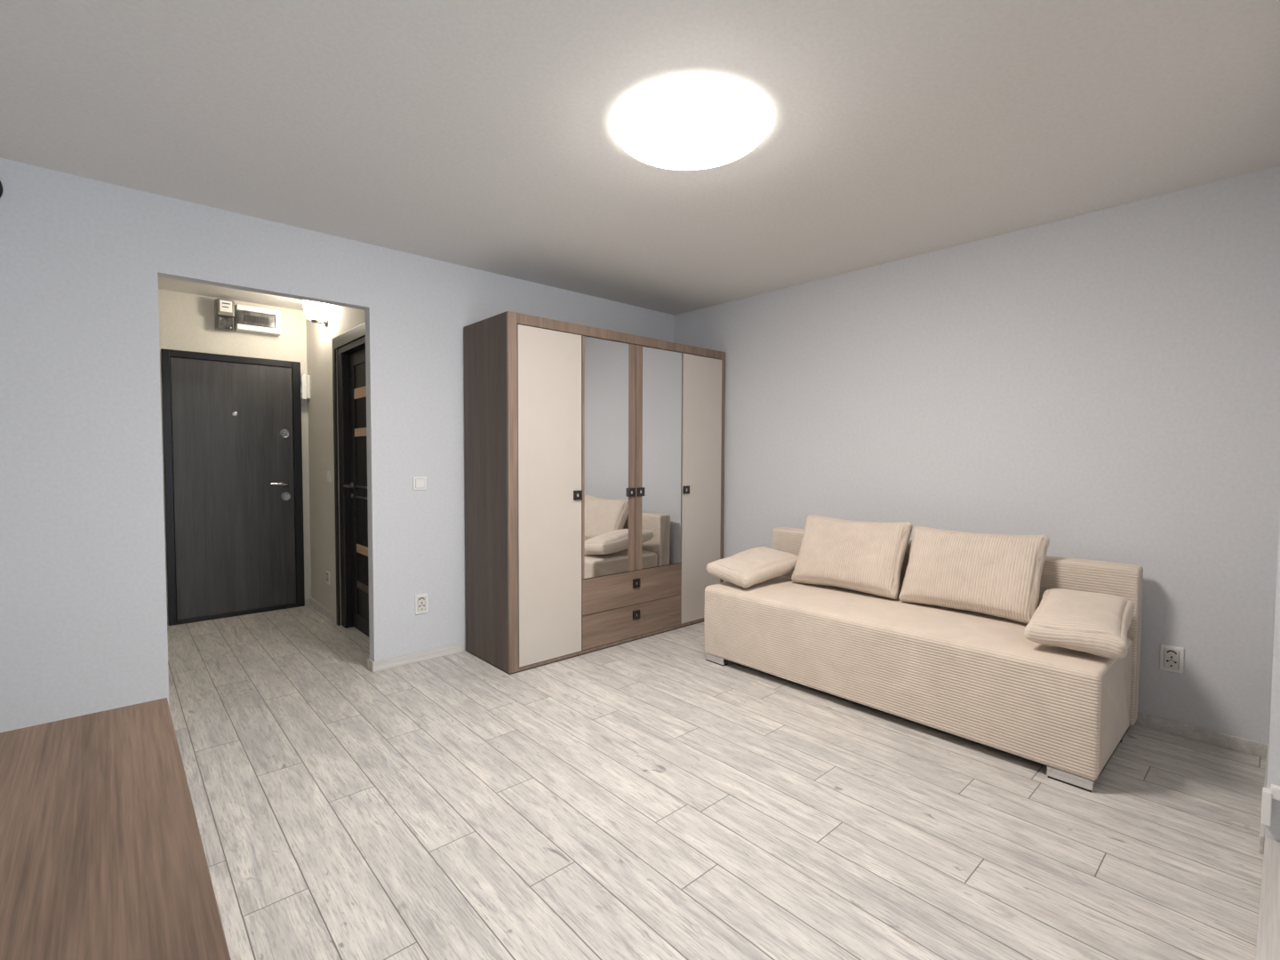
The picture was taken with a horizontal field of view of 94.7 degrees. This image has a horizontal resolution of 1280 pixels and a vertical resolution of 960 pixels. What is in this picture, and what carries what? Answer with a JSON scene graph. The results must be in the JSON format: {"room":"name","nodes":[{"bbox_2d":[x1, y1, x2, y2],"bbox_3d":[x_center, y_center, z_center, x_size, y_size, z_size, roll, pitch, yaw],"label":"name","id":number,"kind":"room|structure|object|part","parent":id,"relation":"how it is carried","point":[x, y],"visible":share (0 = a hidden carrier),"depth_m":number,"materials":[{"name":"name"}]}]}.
{"room":"living room","nodes":[
{"label":"living room","id":0,"kind":"room"},
{"bbox_2d":[158,288,311,624],"bbox_3d":[-3.371,-0.170,4.760,1.420,2.550,0.100,-2,3,-42],"label":"wall","id":1,"kind":"structure","parent":0,"point":[187,321],"depth_m":4.74,"materials":[{"name":"paint"}]},
{"bbox_2d":[214,298,234,331],"bbox_3d":[-3.274,-1.304,4.651,0.124,0.232,0.120,-2,3,-42],"label":"electric meter","id":2,"kind":"object","parent":1,"relation":"attached to","point":[224,309],"visible":1,"depth_m":4.62,"materials":[{"name":"grey plastic"}]},
{"bbox_3d":[-3.237,-1.358,4.608,0.080,0.087,0.006,-2,3,-42],"label":"plate","id":3,"kind":"part","parent":2,"relation":"part of","materials":[{"name":"white plastic"}]},
{"bbox_2d":[160,348,304,625],"bbox_3d":[-3.242,0.054,4.759,0.925,2.102,0.089,-2,3,-42],"label":"door","id":4,"kind":"structure","parent":1,"relation":"in","point":[234,448],"depth_m":4.74,"materials":[{"name":"black metal"}]},
{"bbox_3d":[-3.023,0.035,4.936,0.128,0.025,0.059,-2,3,-42],"label":"lever","id":5,"kind":"part","parent":4,"relation":"part of","materials":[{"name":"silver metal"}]},
{"bbox_2d":[234,304,280,335],"bbox_3d":[-3.117,-1.304,4.815,0.311,0.202,0.088,-2,3,-42],"label":"box","id":6,"kind":"object","parent":1,"relation":"attached to","point":[247,318],"visible":1,"depth_m":4.78,"materials":[{"name":"white plastic"}]},
{"bbox_2d":[305,304,365,625],"bbox_3d":[-2.186,-0.153,4.433,0.100,2.550,1.975,-2,3,-42],"label":"wall","id":7,"kind":"structure","parent":0,"point":[341,319],"depth_m":4.79,"materials":[{"name":"paint"}]},
{"bbox_2d":[300,373,310,399],"bbox_3d":[-2.863,-0.796,5.038,0.065,0.218,0.080,-2,3,-42],"label":"intercom","id":8,"kind":"object","parent":7,"relation":"attached to","point":[305,380],"visible":1,"depth_m":5.01,"materials":[{"name":"white plastic"}]},
{"bbox_3d":[-2.849,-0.795,5.050,0.028,0.200,0.080,-2,3,-42],"label":"plate","id":9,"kind":"part","parent":8,"relation":"part of","materials":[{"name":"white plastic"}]},
{"bbox_2d":[302,299,328,327],"bbox_3d":[-2.507,-1.294,4.550,0.168,0.198,0.160,-2,3,-42],"label":"wall sconce","id":10,"kind":"object","parent":7,"relation":"attached to","point":[314,311],"visible":0.85,"depth_m":4.50,"materials":[{"name":"white glass"}]},
{"bbox_3d":[-2.510,-1.314,4.546,0.160,0.158,0.160,-2,3,-42],"label":"lamp shade","id":11,"kind":"part","parent":10,"relation":"part of","materials":[{"name":"white"}]},
{"bbox_2d":[304,597,336,623],"bbox_3d":[-2.636,1.074,4.857,0.054,0.062,0.820,-2,3,-42],"label":"baseboard","id":12,"kind":"structure","parent":7,"relation":"attached to","point":[328,613],"depth_m":4.88,"materials":[{"name":"laminate"}]},
{"bbox_2d":[326,570,329,584],"bbox_3d":[-2.509,0.785,4.737,0.013,0.100,0.084,-2,3,-42],"label":"wall socket","id":13,"kind":"object","parent":7,"relation":"attached to","point":[327,572],"visible":1,"depth_m":4.72,"materials":[{"name":"white plastic"}]},
{"bbox_2d":[327,471,331,481],"bbox_3d":[-2.455,-0.027,4.650,0.012,0.084,0.084,-2,3,-42],"label":"light switch","id":14,"kind":"object","parent":7,"relation":"attached to","point":[329,478],"visible":1,"depth_m":4.63,"materials":[{"name":"white plastic"}]},
{"bbox_2d":[331,321,369,637],"bbox_3d":[-1.992,0.036,4.213,0.114,2.190,0.926,-2,3,-42],"label":"door","id":15,"kind":"structure","parent":7,"relation":"in","point":[351,481],"depth_m":4.40,"materials":[{"name":"black laminate"}]},
{"bbox_3d":[-2.149,0.043,4.359,0.068,0.048,0.144,-2,3,-42],"label":"handle","id":16,"kind":"part","parent":15,"relation":"part of","materials":[{"name":"metal"}]},
{"bbox_2d":[0,158,674,732],"bbox_3d":[-1.530,-0.120,3.638,5.050,2.550,0.085,-2,3,-42],"label":"wall","id":17,"kind":"structure","parent":0,"point":[84,608],"depth_m":2.80,"materials":[{"name":"paint"}]},
{"bbox_2d":[0,180,3,198],"bbox_3d":[-2.745,-1.224,2.424,0.170,0.170,0.018,-2,3,-42],"label":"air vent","id":18,"kind":"object","parent":17,"relation":"in","point":[1,185],"visible":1,"depth_m":2.48,"materials":[{"name":"black plastic"}]},
{"bbox_2d":[168,641,464,707],"bbox_3d":[-2.301,1.147,2.995,2.945,0.062,0.111,-2,3,-42],"label":"baseboard","id":19,"kind":"structure","parent":17,"relation":"attached to","point":[372,666],"depth_m":3.71,"materials":[{"name":"laminate"}]},
{"bbox_2d":[413,476,426,490],"bbox_3d":[-1.385,0.022,3.708,0.084,0.084,0.012,-2,3,-42],"label":"light switch","id":20,"kind":"object","parent":17,"relation":"attached to","point":[420,483],"visible":1,"depth_m":3.70,"materials":[{"name":"white plastic"}]},
{"bbox_2d":[415,592,427,614],"bbox_3d":[-1.386,0.786,3.739,0.082,0.124,0.013,-2,3,-42],"label":"wall socket","id":21,"kind":"object","parent":17,"relation":"attached to","point":[420,600],"visible":1,"depth_m":3.73,"materials":[{"name":"white plastic"}]},
{"bbox_2d":[0,0,1279,315],"bbox_3d":[-0.900,-1.415,2.896,5.050,0.100,6.180,-2,3,-42],"label":"ceiling","id":22,"kind":"structure","parent":0,"point":[478,134],"depth_m":2.16,"materials":[{"name":"paint"}]},
{"bbox_2d":[616,80,766,169],"bbox_3d":[0.191,-1.293,2.225,0.556,0.082,0.556,-2,3,-42],"label":"ceiling lamp","id":23,"kind":"object","parent":22,"relation":"attached to","point":[688,124],"visible":1,"depth_m":2.11,"materials":[{"name":"white plastic"}]},
{"bbox_2d":[167,604,1266,959],"bbox_3d":[-0.906,1.185,2.932,4.970,0.001,6.080,-2,3,-42],"label":"floor","id":24,"kind":"structure","parent":0,"point":[650,797],"depth_m":2.13,"materials":[{"name":"laminate"}]},
{"bbox_2d":[0,697,231,959],"bbox_3d":[-0.962,0.898,0.630,0.800,0.750,1.238,-2,3,-42],"label":"table","id":25,"kind":"object","parent":24,"relation":"on","point":[102,855],"visible":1,"depth_m":0.83,"materials":[{"name":"brown wood"}]},
{"bbox_2d":[463,311,725,674],"bbox_3d":[-0.233,0.058,4.338,1.963,2.150,0.593,-2,3,-42],"label":"wardrobe","id":26,"kind":"object","parent":24,"relation":"on","point":[595,457],"visible":0.95,"depth_m":3.86,"materials":[{"name":"brown wood"}]},
{"bbox_3d":[-0.556,0.101,3.678,0.465,2.053,0.012,-2,3,-42],"label":"door","id":27,"kind":"part","parent":26,"relation":"part of","materials":[{"name":"beige wood"}]},
{"bbox_3d":[-0.401,0.098,3.799,0.061,0.061,0.016,-2,3,-42],"label":"handle","id":28,"kind":"part","parent":26,"relation":"part of","materials":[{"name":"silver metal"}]},
{"bbox_2d":[584,336,628,578],"bbox_3d":[-0.223,-0.145,3.966,0.377,1.579,0.008,-2,3,-42],"label":"mirror","id":29,"kind":"object","parent":26,"relation":"on","point":[606,358],"depth_m":3.96,"materials":[{"name":"clear glass"}]},
{"bbox_3d":[-0.207,-0.146,3.983,0.461,1.581,0.012,-2,3,-42],"label":"door","id":30,"kind":"part","parent":26,"relation":"part of","materials":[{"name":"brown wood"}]},
{"bbox_3d":[-0.036,0.997,4.185,0.934,0.227,0.012,-2,3,-42],"label":"drawer","id":31,"kind":"part","parent":26,"relation":"part of","materials":[{"name":"brown wood"}]},
{"bbox_3d":[-0.035,0.762,4.176,0.934,0.236,0.012,-2,3,-42],"label":"drawer","id":32,"kind":"part","parent":26,"relation":"part of","materials":[{"name":"brown wood"}]},
{"bbox_3d":[-0.058,0.086,4.108,0.061,0.061,0.016,-2,3,-42],"label":"handle","id":33,"kind":"part","parent":26,"relation":"part of","materials":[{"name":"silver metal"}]},
{"bbox_3d":[-0.024,0.955,4.175,0.061,0.061,0.016,-2,3,-42],"label":"handle","id":34,"kind":"part","parent":26,"relation":"part of","materials":[{"name":"black metal"}]},
{"bbox_3d":[-0.023,0.730,4.167,0.061,0.061,0.016,-2,3,-42],"label":"handle","id":35,"kind":"part","parent":26,"relation":"part of","materials":[{"name":"black metal"}]},
{"bbox_3d":[0.007,0.084,4.167,0.061,0.061,0.016,-2,3,-42],"label":"handle","id":36,"kind":"part","parent":26,"relation":"part of","materials":[{"name":"black metal"}]},
{"bbox_3d":[0.142,-0.157,4.297,0.467,1.581,0.012,-2,3,-42],"label":"door","id":37,"kind":"part","parent":26,"relation":"part of","materials":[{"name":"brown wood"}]},
{"bbox_2d":[641,346,681,568],"bbox_3d":[0.161,-0.157,4.312,0.393,1.579,0.010,-2,3,-42],"label":"mirror","id":38,"kind":"object","parent":26,"relation":"on","point":[661,366],"depth_m":4.31,"materials":[{"name":"clear glass"}]},
{"bbox_3d":[0.353,0.075,4.479,0.061,0.061,0.016,-2,3,-42],"label":"handle","id":39,"kind":"part","parent":26,"relation":"part of","materials":[{"name":"black metal"}]},
{"bbox_3d":[0.486,0.069,4.617,0.446,2.053,0.012,-2,3,-42],"label":"door","id":40,"kind":"part","parent":26,"relation":"part of","materials":[{"name":"beige wood"}]},
{"bbox_2d":[704,527,1143,792],"bbox_3d":[1.403,0.780,3.301,0.848,0.800,2.044,-2,3,-42],"label":"sofa","id":41,"kind":"object","parent":24,"relation":"on","point":[976,676],"visible":0.72,"depth_m":2.80,"materials":[{"name":"beige fabric"}]},
{"bbox_3d":[0.487,1.132,3.744,0.046,0.040,0.152,-2,3,-42],"label":"leg","id":42,"kind":"part","parent":41,"relation":"part of","materials":[{"name":"silver metal"}]},
{"bbox_2d":[706,546,798,587],"bbox_3d":[0.759,0.564,3.890,0.573,0.192,0.351,-1,3,-37],"label":"cushion","id":43,"kind":"object","parent":41,"relation":"on","point":[748,568],"visible":0.98,"depth_m":3.78,"materials":[{"name":"beige fabric"}]},
{"bbox_2d":[791,514,912,599],"bbox_3d":[1.298,0.457,3.660,0.275,0.437,0.689,-2,3,-43],"label":"sofa cushion","id":44,"kind":"object","parent":41,"relation":"on","point":[866,556],"visible":1,"depth_m":3.56,"materials":[{"name":"beige fabric"}]},
{"bbox_3d":[1.335,1.148,3.262,0.528,0.026,1.890,-2,3,-42],"label":"board","id":45,"kind":"part","parent":41,"relation":"part of","materials":[{"name":"beige fabric"}]},
{"bbox_3d":[1.672,0.747,3.536,0.132,0.750,2.034,-2,3,-42],"label":"backrest","id":46,"kind":"part","parent":41,"relation":"part of","materials":[{"name":"beige fabric"}]},
{"bbox_2d":[898,525,1049,623],"bbox_3d":[1.763,0.481,3.153,0.269,0.430,0.680,-2,3,-40],"label":"sofa cushion","id":47,"kind":"object","parent":41,"relation":"on","point":[999,575],"visible":1,"depth_m":3.06,"materials":[{"name":"beige fabric"}]},
{"bbox_3d":[1.729,1.190,2.367,0.046,0.040,0.152,-2,3,-42],"label":"leg","id":48,"kind":"part","parent":41,"relation":"part of","materials":[{"name":"silver metal"}]},
{"bbox_2d":[1024,588,1134,658],"bbox_3d":[1.948,0.614,2.607,0.348,0.185,0.564,2,3,42],"label":"cushion","id":49,"kind":"object","parent":41,"relation":"on","point":[1098,624],"visible":1,"depth_m":2.48,"materials":[{"name":"beige fabric"}]},
{"bbox_2d":[674,166,1279,744],"bbox_3d":[1.669,-0.113,3.787,0.100,2.550,3.980,-2,3,-42],"label":"wall","id":50,"kind":"structure","parent":0,"point":[1104,384],"depth_m":3.05,"materials":[{"name":"paint"}]},
{"bbox_2d":[1159,643,1183,673],"bbox_3d":[2.519,0.848,2.792,0.013,0.124,0.084,-2,3,-42],"label":"wall socket","id":51,"kind":"object","parent":50,"relation":"attached to","point":[1172,658],"visible":1,"depth_m":2.79,"materials":[{"name":"white plastic"}]},
{"bbox_2d":[1134,712,1269,758],"bbox_3d":[1.716,1.135,3.693,0.012,0.062,3.060,-2,3,-42],"label":"baseboard","id":52,"kind":"structure","parent":50,"relation":"attached to","point":[1243,745],"depth_m":2.71,"materials":[{"name":"laminate"}]},
{"bbox_2d":[1264,514,1279,841],"bbox_3d":[1.020,0.001,0.739,4.950,2.550,0.320,-2,3,-42],"label":"wall","id":53,"kind":"structure","parent":0,"point":[1272,832],"depth_m":1.92,"materials":[{"name":"paint"}]},
{"bbox_2d":[1258,745,1269,854],"bbox_3d":[2.392,1.193,2.251,0.916,0.062,0.012,-2,3,-42],"label":"baseboard","id":54,"kind":"structure","parent":53,"relation":"attached to","point":[1262,826],"depth_m":1.98,"materials":[{"name":"laminate"}]},
{"bbox_2d":[1255,837,1279,959],"bbox_3d":[0.893,1.248,0.677,3.420,0.062,0.320,-2,3,-42],"label":"sill","id":55,"kind":"structure","parent":53,"relation":"attached to","point":[1268,948],"depth_m":1.64,"materials":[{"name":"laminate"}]},
{"bbox_2d":[1260,784,1279,825],"bbox_3d":[2.067,1.057,1.897,0.037,0.130,0.090,-2,3,-42],"label":"pipe cover","id":56,"kind":"object","parent":53,"relation":"attached to","point":[1274,793],"visible":1,"depth_m":1.91,"materials":[{"name":"white plastic"}]}
]}

